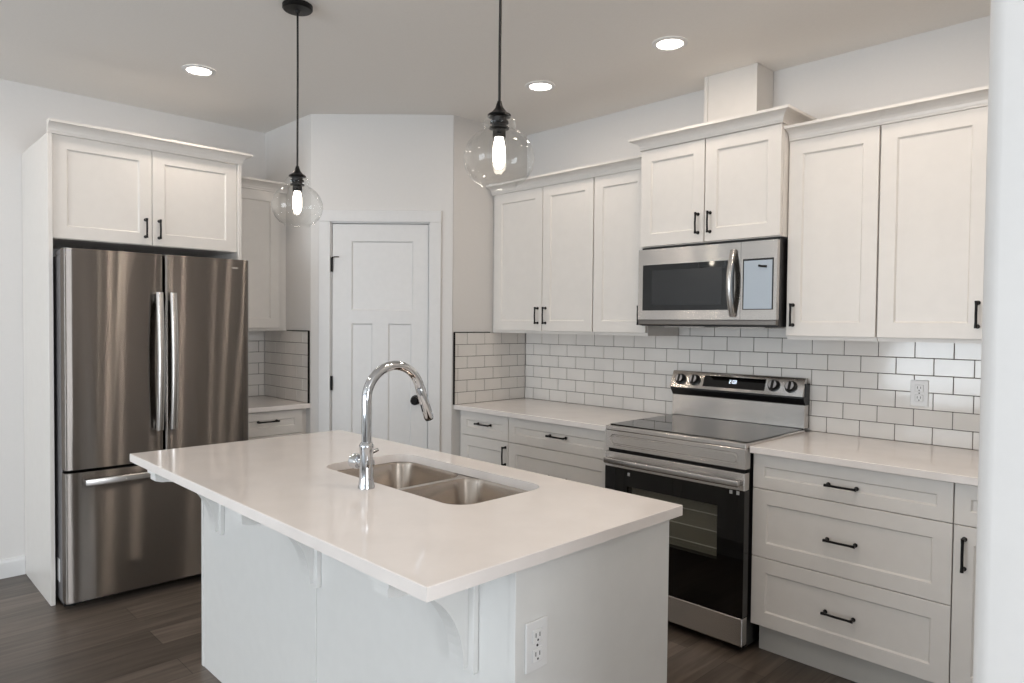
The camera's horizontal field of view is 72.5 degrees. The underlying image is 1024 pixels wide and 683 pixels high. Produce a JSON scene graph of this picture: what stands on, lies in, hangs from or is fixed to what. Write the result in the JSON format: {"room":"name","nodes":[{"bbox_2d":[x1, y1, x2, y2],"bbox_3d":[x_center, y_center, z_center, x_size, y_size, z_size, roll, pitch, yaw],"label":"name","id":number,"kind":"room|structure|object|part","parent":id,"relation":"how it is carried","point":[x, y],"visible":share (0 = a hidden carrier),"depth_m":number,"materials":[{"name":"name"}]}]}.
{"room":"kitchen","nodes":[
{"label":"kitchen","id":0,"kind":"room"},
{"bbox_2d":[0,79,264,559],"bbox_3d":[-4.056,-0.042,2.686,9.000,2.738,0.120,-1,2,-44],"label":"wall","id":1,"kind":"structure","parent":0,"point":[25,109],"depth_m":3.89,"materials":[{"name":"paint"}]},
{"bbox_2d":[0,555,25,578],"bbox_3d":[-4.986,1.291,1.726,6.296,0.105,0.014,-1,2,-44],"label":"baseboard","id":2,"kind":"structure","parent":1,"relation":"attached to","point":[13,566],"depth_m":3.88,"materials":[{"name":"paint"}]},
{"bbox_2d":[248,331,263,395],"bbox_3d":[-1.885,0.151,4.732,0.427,0.457,0.008,-1,2,-44],"label":"backsplash","id":3,"kind":"structure","parent":1,"relation":"attached to","point":[255,338],"depth_m":4.84,"materials":[{"name":"tile"}]},
{"bbox_2d":[241,176,290,330],"bbox_3d":[-1.744,-0.556,4.582,0.436,0.965,0.383,-1,2,-44],"label":"upper cabinet","id":4,"kind":"object","parent":1,"relation":"attached to","point":[263,235],"visible":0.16,"depth_m":4.53,"materials":[{"name":"paint"}]},
{"bbox_3d":[-1.629,-1.004,4.457,0.436,0.060,0.068,-1,2,-44],"label":"crown moulding","id":5,"kind":"part","parent":4,"relation":"part of","materials":[{"name":"paint"}]},
{"bbox_2d":[265,114,310,433],"bbox_3d":[-1.466,-0.070,4.691,0.100,2.738,0.643,-1,2,-44],"label":"wall","id":6,"kind":"structure","parent":0,"point":[280,143],"depth_m":4.55,"materials":[{"name":"paint"}]},
{"bbox_2d":[265,330,309,402],"bbox_3d":[-1.508,0.154,4.657,0.010,0.462,0.625,-1,2,-44],"label":"backsplash","id":7,"kind":"structure","parent":6,"relation":"attached to","point":[287,353],"depth_m":4.63,"materials":[{"name":"tile"}]},
{"bbox_3d":[-1.391,0.158,4.537,0.010,0.462,0.290,-1,2,-44],"label":"edge trim","id":8,"kind":"part","parent":7,"relation":"part of","materials":[{"name":"white tile"}]},
{"bbox_2d":[310,114,453,453],"bbox_3d":[-0.827,-0.059,4.473,0.898,2.738,0.100,1,1,1],"label":"wall","id":9,"kind":"structure","parent":0,"point":[359,161],"depth_m":4.40,"materials":[{"name":"paint"}]},
{"bbox_2d":[330,224,428,448],"bbox_3d":[-0.845,0.280,4.421,0.617,2.040,0.098,1,1,1],"label":"door","id":10,"kind":"structure","parent":9,"relation":"in","point":[380,272],"depth_m":4.43,"materials":[{"name":"paint"}]},
{"bbox_2d":[318,210,441,451],"bbox_3d":[-0.839,0.242,4.471,0.771,2.136,0.118,1,1,1],"label":"trim","id":11,"kind":"structure","parent":9,"relation":"attached to","point":[328,218],"depth_m":4.40,"materials":[{"name":"paint"}]},
{"bbox_2d":[0,574,856,682],"bbox_3d":[-1.226,1.458,-0.175,9.240,0.060,8.240,-1,2,-44],"label":"floor","id":12,"kind":"structure","parent":0,"point":[151,634],"depth_m":3.07,"materials":[{"name":"wood"}]},
{"bbox_2d":[22,118,252,605],"bbox_3d":[-2.131,0.104,4.018,1.016,2.410,0.679,-1,2,-44],"label":"tall cabinet","id":13,"kind":"object","parent":12,"relation":"on","point":[81,193],"visible":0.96,"depth_m":3.70,"materials":[{"name":"paint"}]},
{"bbox_3d":[-2.503,0.140,3.687,0.020,2.349,0.630,-1,2,-44],"label":"gable panel","id":14,"kind":"part","parent":13,"relation":"part of","materials":[{"name":"paint"}]},
{"bbox_3d":[-2.120,-0.773,3.627,0.459,0.509,0.020,-1,2,-44],"label":"door","id":15,"kind":"part","parent":13,"relation":"part of","materials":[{"name":"paint"}]},
{"bbox_3d":[-1.962,-0.609,3.749,0.016,0.107,0.035,-1,2,-44],"label":"handle","id":16,"kind":"part","parent":13,"relation":"part of","materials":[{"name":"black metal"}]},
{"bbox_3d":[-2.120,-1.070,3.988,1.016,0.061,0.679,-1,2,-44],"label":"crown moulding","id":17,"kind":"part","parent":13,"relation":"part of","materials":[{"name":"paint"}]},
{"bbox_3d":[-1.913,-0.609,3.797,0.016,0.107,0.035,-1,2,-44],"label":"handle","id":18,"kind":"part","parent":13,"relation":"part of","materials":[{"name":"black metal"}]},
{"bbox_3d":[-1.789,-0.779,3.951,0.461,0.509,0.020,-1,2,-44],"label":"door","id":19,"kind":"part","parent":13,"relation":"part of","materials":[{"name":"paint"}]},
{"bbox_3d":[-1.827,0.129,4.351,0.020,2.349,0.630,-1,2,-44],"label":"gable panel","id":20,"kind":"part","parent":13,"relation":"part of","materials":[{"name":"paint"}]},
{"bbox_2d":[53,248,247,606],"bbox_3d":[-2.079,0.424,3.938,0.909,1.778,0.845,-1,2,-44],"label":"refrigerator","id":21,"kind":"object","parent":12,"relation":"on","point":[151,350],"visible":0.8,"depth_m":3.58,"materials":[{"name":"grey metal"}]},
{"bbox_3d":[-2.013,0.085,3.537,0.450,1.078,0.077,-1,2,-44],"label":"door","id":22,"kind":"part","parent":21,"relation":"part of","materials":[{"name":"silver metal"}]},
{"bbox_3d":[-1.812,0.683,3.669,0.757,0.034,0.054,-1,2,-44],"label":"handle","id":23,"kind":"part","parent":21,"relation":"part of","materials":[{"name":"silver metal"}]},
{"bbox_3d":[-1.857,0.955,3.720,0.909,0.636,0.077,-1,2,-44],"label":"freezer drawer","id":24,"kind":"part","parent":21,"relation":"part of","materials":[{"name":"silver metal"}]},
{"bbox_3d":[-1.828,0.103,3.625,0.033,0.716,0.062,-1,2,-44],"label":"handle","id":25,"kind":"part","parent":21,"relation":"part of","materials":[{"name":"silver metal"}]},
{"bbox_3d":[-1.780,0.102,3.671,0.033,0.716,0.062,-1,2,-44],"label":"handle","id":26,"kind":"part","parent":21,"relation":"part of","materials":[{"name":"silver metal"}]},
{"bbox_3d":[-1.685,0.079,3.858,0.452,1.078,0.077,-1,2,-44],"label":"door","id":27,"kind":"part","parent":21,"relation":"part of","materials":[{"name":"silver metal"}]},
{"bbox_2d":[248,408,305,439],"bbox_3d":[-1.665,0.859,4.526,0.436,0.883,0.645,-1,2,-44],"label":"base cabinet","id":28,"kind":"object","parent":12,"relation":"on","point":[261,425],"visible":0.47,"depth_m":4.32,"materials":[{"name":"paint"}]},
{"bbox_3d":[-1.485,0.490,4.263,0.132,0.016,0.035,-1,2,-44],"label":"handle","id":29,"kind":"part","parent":28,"relation":"part of","materials":[{"name":"black metal"}]},
{"bbox_3d":[-1.485,0.877,4.315,0.396,0.595,0.020,-1,2,-44],"label":"door","id":30,"kind":"part","parent":28,"relation":"part of","materials":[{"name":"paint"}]},
{"bbox_2d":[248,395,309,412],"bbox_3d":[-1.662,0.403,4.514,0.436,0.030,0.644,-1,2,-44],"label":"countertop","id":31,"kind":"structure","parent":28,"relation":"on","point":[264,403],"depth_m":4.40,"materials":[{"name":"stone"}]},
{"bbox_2d":[147,470,668,682],"bbox_3d":[-0.489,0.926,2.386,0.925,0.882,1.846,-1,2,-44],"label":"kitchen island","id":32,"kind":"object","parent":12,"relation":"on","point":[276,608],"visible":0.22,"depth_m":1.94,"materials":[{"name":"paint"}]},
{"bbox_3d":[-1.060,0.902,3.106,0.620,0.882,0.020,-1,2,-44],"label":"panel","id":33,"kind":"part","parent":32,"relation":"part of","materials":[{"name":"paint"}]},
{"bbox_2d":[130,430,682,602],"bbox_3d":[-0.497,0.469,2.368,0.926,0.030,1.885,-1,2,-44],"label":"island countertop","id":34,"kind":"structure","parent":32,"relation":"on","point":[426,549],"depth_m":1.95,"materials":[{"name":"stone"}]},
{"bbox_2d":[348,361,433,489],"bbox_3d":[-0.387,0.259,2.277,0.292,0.396,0.091,-1,2,-44],"label":"kitchen faucet","id":35,"kind":"object","parent":34,"relation":"on","point":[364,461],"visible":1,"depth_m":2.18,"materials":[{"name":"silver metal"}]},
{"bbox_2d":[338,462,527,504],"bbox_3d":[-0.291,0.579,2.381,0.437,0.182,0.842,-1,2,-44],"label":"sink","id":36,"kind":"object","parent":34,"relation":"in","point":[443,486],"visible":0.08,"depth_m":2.47,"materials":[{"name":"silver metal"}]},
{"bbox_3d":[-0.436,0.573,2.528,0.385,0.182,0.378,-1,2,-44],"label":"bowl","id":37,"kind":"part","parent":36,"relation":"part of","materials":[{"name":"silver metal"}]},
{"bbox_3d":[-0.151,0.584,2.238,0.385,0.182,0.390,-1,2,-44],"label":"bowl","id":38,"kind":"part","parent":36,"relation":"part of","materials":[{"name":"silver metal"}]},
{"bbox_2d":[525,616,547,673],"bbox_3d":[0.057,0.701,1.615,0.072,0.116,0.009,-1,2,-44],"label":"wall outlet","id":39,"kind":"object","parent":32,"relation":"attached to","point":[536,630],"visible":1,"depth_m":1.61,"materials":[{"name":"white plastic"}]},
{"bbox_2d":[532,627,542,662],"bbox_3d":[0.059,0.701,1.613,0.034,0.076,0.002,-1,2,-44],"label":"receptacle","id":40,"kind":"object","parent":39,"relation":"attached to","point":[537,632],"depth_m":1.61,"materials":[{"name":"white plastic"}]},
{"bbox_3d":[0.219,0.948,1.802,0.620,0.882,0.020,-1,2,-44],"label":"panel","id":41,"kind":"part","parent":32,"relation":"part of","materials":[{"name":"paint"}]},
{"bbox_2d":[460,410,508,466],"bbox_3d":[0.017,0.875,4.514,0.645,0.883,0.462,-1,2,-44],"label":"base cabinet","id":42,"kind":"object","parent":12,"relation":"on","point":[483,437],"visible":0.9,"depth_m":4.29,"materials":[{"name":"paint"}]},
{"bbox_3d":[-0.181,0.510,4.274,0.035,0.016,0.127,-1,2,-44],"label":"handle","id":43,"kind":"part","parent":42,"relation":"part of","materials":[{"name":"black metal"}]},
{"bbox_3d":[-0.166,0.516,4.298,0.020,0.146,0.426,-1,2,-44],"label":"drawer","id":44,"kind":"part","parent":42,"relation":"part of","materials":[{"name":"paint"}]},
{"bbox_3d":[-0.169,0.890,4.308,0.020,0.595,0.426,-1,2,-44],"label":"door","id":45,"kind":"part","parent":42,"relation":"part of","materials":[{"name":"paint"}]},
{"bbox_3d":[-0.052,0.681,4.145,0.035,0.117,0.016,-1,2,-44],"label":"handle","id":46,"kind":"part","parent":42,"relation":"part of","materials":[{"name":"black metal"}]},
{"bbox_2d":[454,398,668,430],"bbox_3d":[0.290,0.428,4.229,0.644,0.030,1.228,-1,2,-44],"label":"countertop","id":47,"kind":"structure","parent":42,"relation":"on","point":[553,412],"depth_m":4.13,"materials":[{"name":"stone"}]},
{"bbox_2d":[508,417,608,487],"bbox_3d":[0.447,0.890,4.075,0.645,0.883,0.762,-1,2,-44],"label":"base cabinet","id":48,"kind":"object","parent":12,"relation":"on","point":[576,454],"visible":0.28,"depth_m":3.85,"materials":[{"name":"paint"}]},
{"bbox_3d":[0.241,0.527,3.844,0.035,0.016,0.132,-1,2,-44],"label":"handle","id":49,"kind":"part","parent":48,"relation":"part of","materials":[{"name":"black metal"}]},
{"bbox_3d":[0.250,0.755,3.877,0.020,0.295,0.760,-1,2,-44],"label":"drawer","id":50,"kind":"part","parent":48,"relation":"part of","materials":[{"name":"paint"}]},
{"bbox_3d":[0.253,0.531,3.871,0.020,0.146,0.760,-1,2,-44],"label":"drawer","id":51,"kind":"part","parent":48,"relation":"part of","materials":[{"name":"paint"}]},
{"bbox_2d":[603,370,809,647],"bbox_3d":[0.958,0.764,3.497,0.704,1.176,0.758,-1,2,-44],"label":"electric range","id":52,"kind":"object","parent":12,"relation":"on","point":[704,466],"visible":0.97,"depth_m":3.25,"materials":[{"name":"silver metal"}]},
{"bbox_3d":[0.723,0.602,3.260,0.040,0.028,0.732,-1,2,-44],"label":"handle","id":53,"kind":"part","parent":52,"relation":"part of","materials":[{"name":"silver metal"}]},
{"bbox_3d":[0.750,0.914,3.299,0.042,0.552,0.754,-1,2,-44],"label":"oven door","id":54,"kind":"part","parent":52,"relation":"part of","materials":[{"name":"black glass"}]},
{"bbox_3d":[0.939,0.209,3.908,0.043,0.060,0.062,-1,2,-44],"label":"knob","id":55,"kind":"part","parent":52,"relation":"part of","materials":[{"name":"black plastic"}]},
{"bbox_3d":[1.001,0.211,3.845,0.043,0.060,0.062,-1,2,-44],"label":"knob","id":56,"kind":"part","parent":52,"relation":"part of","materials":[{"name":"black plastic"}]},
{"bbox_2d":[606,414,804,448],"bbox_3d":[0.958,0.437,3.486,0.612,0.027,0.758,-1,2,-44],"label":"cooktop","id":57,"kind":"object","parent":52,"relation":"in","point":[689,430],"depth_m":3.40,"materials":[{"name":"black glass"}]},
{"bbox_3d":[0.746,1.255,3.307,0.044,0.122,0.754,-1,2,-44],"label":"storage drawer","id":58,"kind":"part","parent":52,"relation":"part of","materials":[{"name":"silver metal"}]},
{"bbox_3d":[1.178,0.218,3.700,0.068,0.089,0.750,-1,2,-44],"label":"control panel","id":59,"kind":"part","parent":52,"relation":"part of","materials":[{"name":"silver metal"}]},
{"bbox_3d":[1.317,0.223,3.522,0.043,0.060,0.062,-1,2,-44],"label":"knob","id":60,"kind":"part","parent":52,"relation":"part of","materials":[{"name":"black plastic"}]},
{"bbox_3d":[1.370,0.217,3.450,0.016,0.036,0.042,-1,2,-44],"label":"knob","id":61,"kind":"part","parent":52,"relation":"part of","materials":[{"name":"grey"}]},
{"bbox_3d":[1.379,0.225,3.459,0.043,0.060,0.062,-1,2,-44],"label":"knob","id":62,"kind":"part","parent":52,"relation":"part of","materials":[{"name":"black plastic"}]},
{"bbox_2d":[751,453,954,682],"bbox_3d":[1.518,0.929,2.984,0.645,0.883,0.758,-1,2,-44],"label":"base cabinet","id":63,"kind":"object","parent":12,"relation":"on","point":[852,571],"visible":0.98,"depth_m":2.76,"materials":[{"name":"paint"}]},
{"bbox_3d":[1.294,1.095,2.779,0.035,0.016,0.124,-1,2,-44],"label":"handle","id":64,"kind":"part","parent":63,"relation":"part of","materials":[{"name":"black metal"}]},
{"bbox_3d":[1.298,0.800,2.770,0.035,0.016,0.124,-1,2,-44],"label":"handle","id":65,"kind":"part","parent":63,"relation":"part of","materials":[{"name":"black metal"}]},
{"bbox_3d":[1.301,0.577,2.764,0.035,0.016,0.124,-1,2,-44],"label":"handle","id":66,"kind":"part","parent":63,"relation":"part of","materials":[{"name":"black metal"}]},
{"bbox_3d":[1.318,1.092,2.794,0.020,0.297,0.757,-1,2,-44],"label":"drawer","id":67,"kind":"part","parent":63,"relation":"part of","materials":[{"name":"paint"}]},
{"bbox_3d":[1.321,0.793,2.786,0.020,0.295,0.757,-1,2,-44],"label":"drawer","id":68,"kind":"part","parent":63,"relation":"part of","materials":[{"name":"paint"}]},
{"bbox_3d":[1.323,0.569,2.780,0.020,0.146,0.757,-1,2,-44],"label":"drawer","id":69,"kind":"part","parent":63,"relation":"part of","materials":[{"name":"paint"}]},
{"bbox_2d":[750,431,978,485],"bbox_3d":[1.688,0.478,2.804,0.644,0.030,1.235,-1,2,-44],"label":"countertop","id":70,"kind":"structure","parent":63,"relation":"on","point":[934,462],"depth_m":2.86,"materials":[{"name":"stone"}]},
{"bbox_2d":[950,483,977,682],"bbox_3d":[1.950,0.944,2.543,0.645,0.883,0.471,-1,2,-44],"label":"base cabinet","id":71,"kind":"object","parent":12,"relation":"on","point":[966,496],"visible":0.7,"depth_m":2.48,"materials":[{"name":"paint"}]},
{"bbox_3d":[1.593,0.755,2.468,0.035,0.122,0.016,-1,2,-44],"label":"handle","id":72,"kind":"part","parent":71,"relation":"part of","materials":[{"name":"black metal"}]},
{"bbox_3d":[1.755,0.585,2.340,0.020,0.146,0.470,-1,2,-44],"label":"drawer","id":73,"kind":"part","parent":71,"relation":"part of","materials":[{"name":"paint"}]},
{"bbox_2d":[451,115,526,455],"bbox_3d":[-0.176,-0.058,4.687,0.658,2.738,0.100,-1,2,-44],"label":"wall","id":74,"kind":"structure","parent":0,"point":[473,205],"depth_m":4.53,"materials":[{"name":"paint"}]},
{"bbox_2d":[453,332,524,404],"bbox_3d":[-0.140,0.167,4.651,0.643,0.462,0.010,-1,2,-44],"label":"backsplash","id":75,"kind":"structure","parent":74,"relation":"attached to","point":[487,366],"depth_m":4.62,"materials":[{"name":"tile"}]},
{"bbox_3d":[-0.260,0.169,4.534,0.308,0.462,0.010,-1,2,-44],"label":"edge trim","id":76,"kind":"part","parent":75,"relation":"part of","materials":[{"name":"white tile"}]},
{"bbox_2d":[0,0,990,134],"bbox_3d":[-1.200,-1.340,-0.247,9.240,0.060,8.240,-1,2,-44],"label":"ceiling","id":77,"kind":"structure","parent":0,"point":[399,57],"depth_m":3.32,"materials":[{"name":"paint"}]},
{"bbox_2d":[182,64,215,75],"bbox_3d":[-1.631,-1.410,3.639,0.164,0.008,0.164,-1,2,-44],"label":"recessed light","id":78,"kind":"object","parent":77,"relation":"in","point":[199,70],"visible":1,"depth_m":3.63,"materials":[{"name":"white plastic"}]},
{"bbox_2d":[271,0,322,225],"bbox_3d":[-0.888,-0.932,2.890,0.206,0.910,0.206,-1,2,-44],"label":"pendant lamp","id":79,"kind":"object","parent":77,"relation":"hanging from","point":[297,8],"visible":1,"depth_m":2.88,"materials":[{"name":"clear glass"}]},
{"bbox_3d":[-0.891,-0.579,2.900,0.206,0.202,0.206,-1,2,-44],"label":"glass globe","id":80,"kind":"part","parent":79,"relation":"part of"},
{"bbox_2d":[289,166,305,191],"bbox_3d":[-0.890,-0.675,2.897,0.070,0.106,0.070,-1,2,-44],"label":"socket","id":81,"kind":"object","parent":79,"relation":"attached to","point":[297,177],"depth_m":2.88,"materials":[{"name":"black metal"}]},
{"bbox_3d":[-0.886,-1.031,2.888,0.009,0.644,0.011,-1,2,-44],"label":"cord","id":82,"kind":"part","parent":79,"relation":"part of","materials":[{"name":"black plastic"}]},
{"bbox_3d":[-0.891,-0.577,2.900,0.035,0.091,0.035,-1,2,-44],"label":"bulb","id":83,"kind":"part","parent":79,"relation":"part of","materials":[{"name":"beige glass"}]},
{"bbox_2d":[463,0,533,187],"bbox_3d":[-0.034,-0.902,2.021,0.206,0.910,0.206,-1,2,-44],"label":"pendant lamp","id":84,"kind":"object","parent":77,"relation":"hanging from","point":[499,116],"visible":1,"depth_m":2.02,"materials":[{"name":"clear glass"}]},
{"bbox_3d":[-0.038,-0.548,2.030,0.206,0.202,0.206,-1,2,-44],"label":"glass globe","id":85,"kind":"part","parent":84,"relation":"part of"},
{"bbox_2d":[487,100,510,138],"bbox_3d":[-0.037,-0.644,2.027,0.070,0.106,0.070,-1,2,-44],"label":"socket","id":86,"kind":"object","parent":84,"relation":"attached to","point":[499,116],"depth_m":2.01,"materials":[{"name":"black metal"}]},
{"bbox_3d":[-0.038,-0.547,2.030,0.035,0.091,0.035,-1,2,-44],"label":"bulb","id":87,"kind":"part","parent":84,"relation":"part of","materials":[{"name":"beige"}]},
{"bbox_3d":[-0.033,-1.001,2.018,0.009,0.644,0.011,-1,2,-44],"label":"cord","id":88,"kind":"part","parent":84,"relation":"part of","materials":[{"name":"black plastic"}]},
{"bbox_2d":[525,81,554,90],"bbox_3d":[0.156,-1.399,3.832,0.164,0.008,0.164,-1,2,-44],"label":"recessed light","id":89,"kind":"object","parent":77,"relation":"in","point":[535,85],"visible":1,"depth_m":3.82,"materials":[{"name":"white plastic"}]},
{"bbox_2d":[652,36,687,50],"bbox_3d":[0.731,-1.378,3.234,0.164,0.008,0.164,-1,2,-44],"label":"recessed light","id":90,"kind":"object","parent":77,"relation":"in","point":[668,43],"visible":1,"depth_m":3.23,"materials":[{"name":"white plastic"}]},
{"bbox_2d":[525,16,989,449],"bbox_3d":[2.042,0.006,2.981,0.120,2.738,8.240,-1,2,-44],"label":"wall","id":91,"kind":"structure","parent":0,"point":[954,58],"depth_m":3.37,"materials":[{"name":"paint"}]},
{"bbox_2d":[486,165,594,334],"bbox_3d":[0.264,-0.533,4.425,0.383,0.965,0.865,-1,2,-44],"label":"upper cabinet","id":92,"kind":"object","parent":91,"relation":"attached to","point":[543,265],"visible":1,"depth_m":4.28,"materials":[{"name":"paint"}]},
{"bbox_3d":[0.042,-0.514,4.466,0.020,0.886,0.427,-1,2,-44],"label":"door","id":93,"kind":"part","parent":92,"relation":"part of","materials":[{"name":"paint"}]},
{"bbox_3d":[0.147,-0.161,4.325,0.035,0.107,0.016,-1,2,-44],"label":"handle","id":94,"kind":"part","parent":92,"relation":"part of","materials":[{"name":"black metal"}]},
{"bbox_3d":[0.155,-0.984,4.303,0.068,0.060,0.865,-1,2,-44],"label":"crown moulding","id":95,"kind":"part","parent":92,"relation":"part of","materials":[{"name":"paint"}]},
{"bbox_3d":[0.193,-0.159,4.278,0.035,0.107,0.016,-1,2,-44],"label":"handle","id":96,"kind":"part","parent":92,"relation":"part of","materials":[{"name":"black metal"}]},
{"bbox_3d":[0.333,-0.503,4.169,0.020,0.886,0.395,-1,2,-44],"label":"door","id":97,"kind":"part","parent":92,"relation":"part of","materials":[{"name":"paint"}]},
{"bbox_2d":[588,155,678,335],"bbox_3d":[0.696,-0.517,3.984,0.383,0.965,0.368,-1,2,-44],"label":"upper cabinet","id":98,"kind":"object","parent":91,"relation":"attached to","point":[617,196],"visible":0.57,"depth_m":3.90,"materials":[{"name":"paint"}]},
{"bbox_3d":[0.587,-0.968,3.862,0.068,0.060,0.368,-1,2,-44],"label":"crown moulding","id":99,"kind":"part","parent":98,"relation":"part of","materials":[{"name":"paint"}]},
{"bbox_3d":[0.603,-0.493,3.894,0.020,0.886,0.362,-1,2,-44],"label":"door","id":100,"kind":"part","parent":98,"relation":"part of","materials":[{"name":"paint"}]},
{"bbox_2d":[628,104,816,247],"bbox_3d":[1.074,-0.775,3.550,0.447,0.569,0.862,-1,2,-44],"label":"upper cabinet","id":101,"kind":"object","parent":91,"relation":"attached to","point":[726,179],"visible":0.94,"depth_m":3.38,"materials":[{"name":"paint"}]},
{"bbox_3d":[0.820,-0.748,3.573,0.020,0.503,0.374,-1,2,-44],"label":"door","id":102,"kind":"part","parent":101,"relation":"part of","materials":[{"name":"paint"}]},
{"bbox_3d":[0.909,-0.584,3.446,0.035,0.107,0.016,-1,2,-44],"label":"handle","id":103,"kind":"part","parent":101,"relation":"part of","materials":[{"name":"black metal"}]},
{"bbox_3d":[0.955,-0.583,3.399,0.035,0.107,0.016,-1,2,-44],"label":"handle","id":104,"kind":"part","parent":101,"relation":"part of","materials":[{"name":"black metal"}]},
{"bbox_2d":[638,237,787,327],"bbox_3d":[1.058,-0.278,3.554,0.456,0.416,0.757,-1,2,-44],"label":"microwave","id":105,"kind":"object","parent":101,"relation":"attached to","point":[741,283],"visible":0.98,"depth_m":3.38,"materials":[{"name":"silver metal"}]},
{"bbox_3d":[0.881,-0.292,3.504,0.025,0.365,0.580,-1,2,-44],"label":"door","id":106,"kind":"part","parent":105,"relation":"part of","materials":[{"name":"silver metal"}]},
{"bbox_3d":[1.032,-0.275,3.295,0.055,0.319,0.028,-1,2,-44],"label":"handle","id":107,"kind":"part","parent":105,"relation":"part of","materials":[{"name":"silver metal"}]},
{"bbox_3d":[1.147,-0.283,3.234,0.025,0.365,0.176,-1,2,-44],"label":"control panel","id":108,"kind":"part","parent":105,"relation":"part of","materials":[{"name":"silver metal"}]},
{"bbox_3d":[1.076,-1.029,3.543,0.447,0.061,0.862,-1,2,-44],"label":"crown moulding","id":109,"kind":"part","parent":101,"relation":"part of","materials":[{"name":"paint"}]},
{"bbox_2d":[704,63,772,122],"bbox_3d":[1.175,-1.203,3.632,0.177,0.368,0.293,-1,2,-44],"label":"duct cover","id":110,"kind":"object","parent":101,"relation":"on","point":[747,89],"visible":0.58,"depth_m":3.55,"materials":[{"name":"paint"}]},
{"bbox_3d":[1.088,-0.738,3.299,0.020,0.503,0.382,-1,2,-44],"label":"door","id":111,"kind":"part","parent":101,"relation":"part of","materials":[{"name":"paint"}]},
{"bbox_2d":[525,327,981,449],"bbox_3d":[1.221,0.178,3.729,0.008,0.512,3.217,-1,2,-44],"label":"backsplash","id":112,"kind":"structure","parent":91,"relation":"attached to","point":[858,388],"depth_m":3.47,"materials":[{"name":"tile"}]},
{"bbox_2d":[910,380,928,406],"bbox_3d":[1.815,0.230,3.112,0.009,0.116,0.072,-1,2,-44],"label":"wall outlet","id":113,"kind":"object","parent":112,"relation":"attached to","point":[919,392],"visible":1,"depth_m":3.11,"materials":[{"name":"white plastic"}]},
{"bbox_2d":[915,385,923,401],"bbox_3d":[1.813,0.230,3.110,0.002,0.076,0.034,-1,2,-44],"label":"receptacle","id":114,"kind":"object","parent":113,"relation":"attached to","point":[919,389],"depth_m":3.11,"materials":[{"name":"white plastic"}]},
{"bbox_2d":[784,108,881,340],"bbox_3d":[1.499,-0.489,3.165,0.383,0.965,0.388,-1,2,-44],"label":"upper cabinet","id":115,"kind":"object","parent":91,"relation":"attached to","point":[835,161],"visible":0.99,"depth_m":3.06,"materials":[{"name":"paint"}]},
{"bbox_3d":[1.271,-0.121,3.180,0.035,0.107,0.016,-1,2,-44],"label":"handle","id":116,"kind":"part","parent":115,"relation":"part of","materials":[{"name":"black metal"}]},
{"bbox_3d":[1.391,-0.939,3.043,0.068,0.060,0.388,-1,2,-44],"label":"crown moulding","id":117,"kind":"part","parent":115,"relation":"part of","materials":[{"name":"paint"}]},
{"bbox_2d":[876,85,988,343],"bbox_3d":[1.774,-0.479,2.885,0.383,0.965,0.398,-1,2,-44],"label":"upper cabinet","id":118,"kind":"object","parent":91,"relation":"attached to","point":[934,149],"visible":0.95,"depth_m":2.79,"materials":[{"name":"paint"}]},
{"bbox_3d":[1.666,-0.929,2.763,0.068,0.060,0.398,-1,2,-44],"label":"crown moulding","id":119,"kind":"part","parent":118,"relation":"part of","materials":[{"name":"paint"}]},
{"bbox_3d":[1.774,-0.103,2.667,0.035,0.107,0.016,-1,2,-44],"label":"handle","id":120,"kind":"part","parent":118,"relation":"part of","materials":[{"name":"black metal"}]},
{"bbox_2d":[973,0,1023,682],"bbox_3d":[1.482,0.037,1.611,2.600,2.738,0.148,-1,2,-44],"label":"wall","id":121,"kind":"structure","parent":0,"point":[998,651],"depth_m":0.74,"materials":[{"name":"paint"}]}
]}

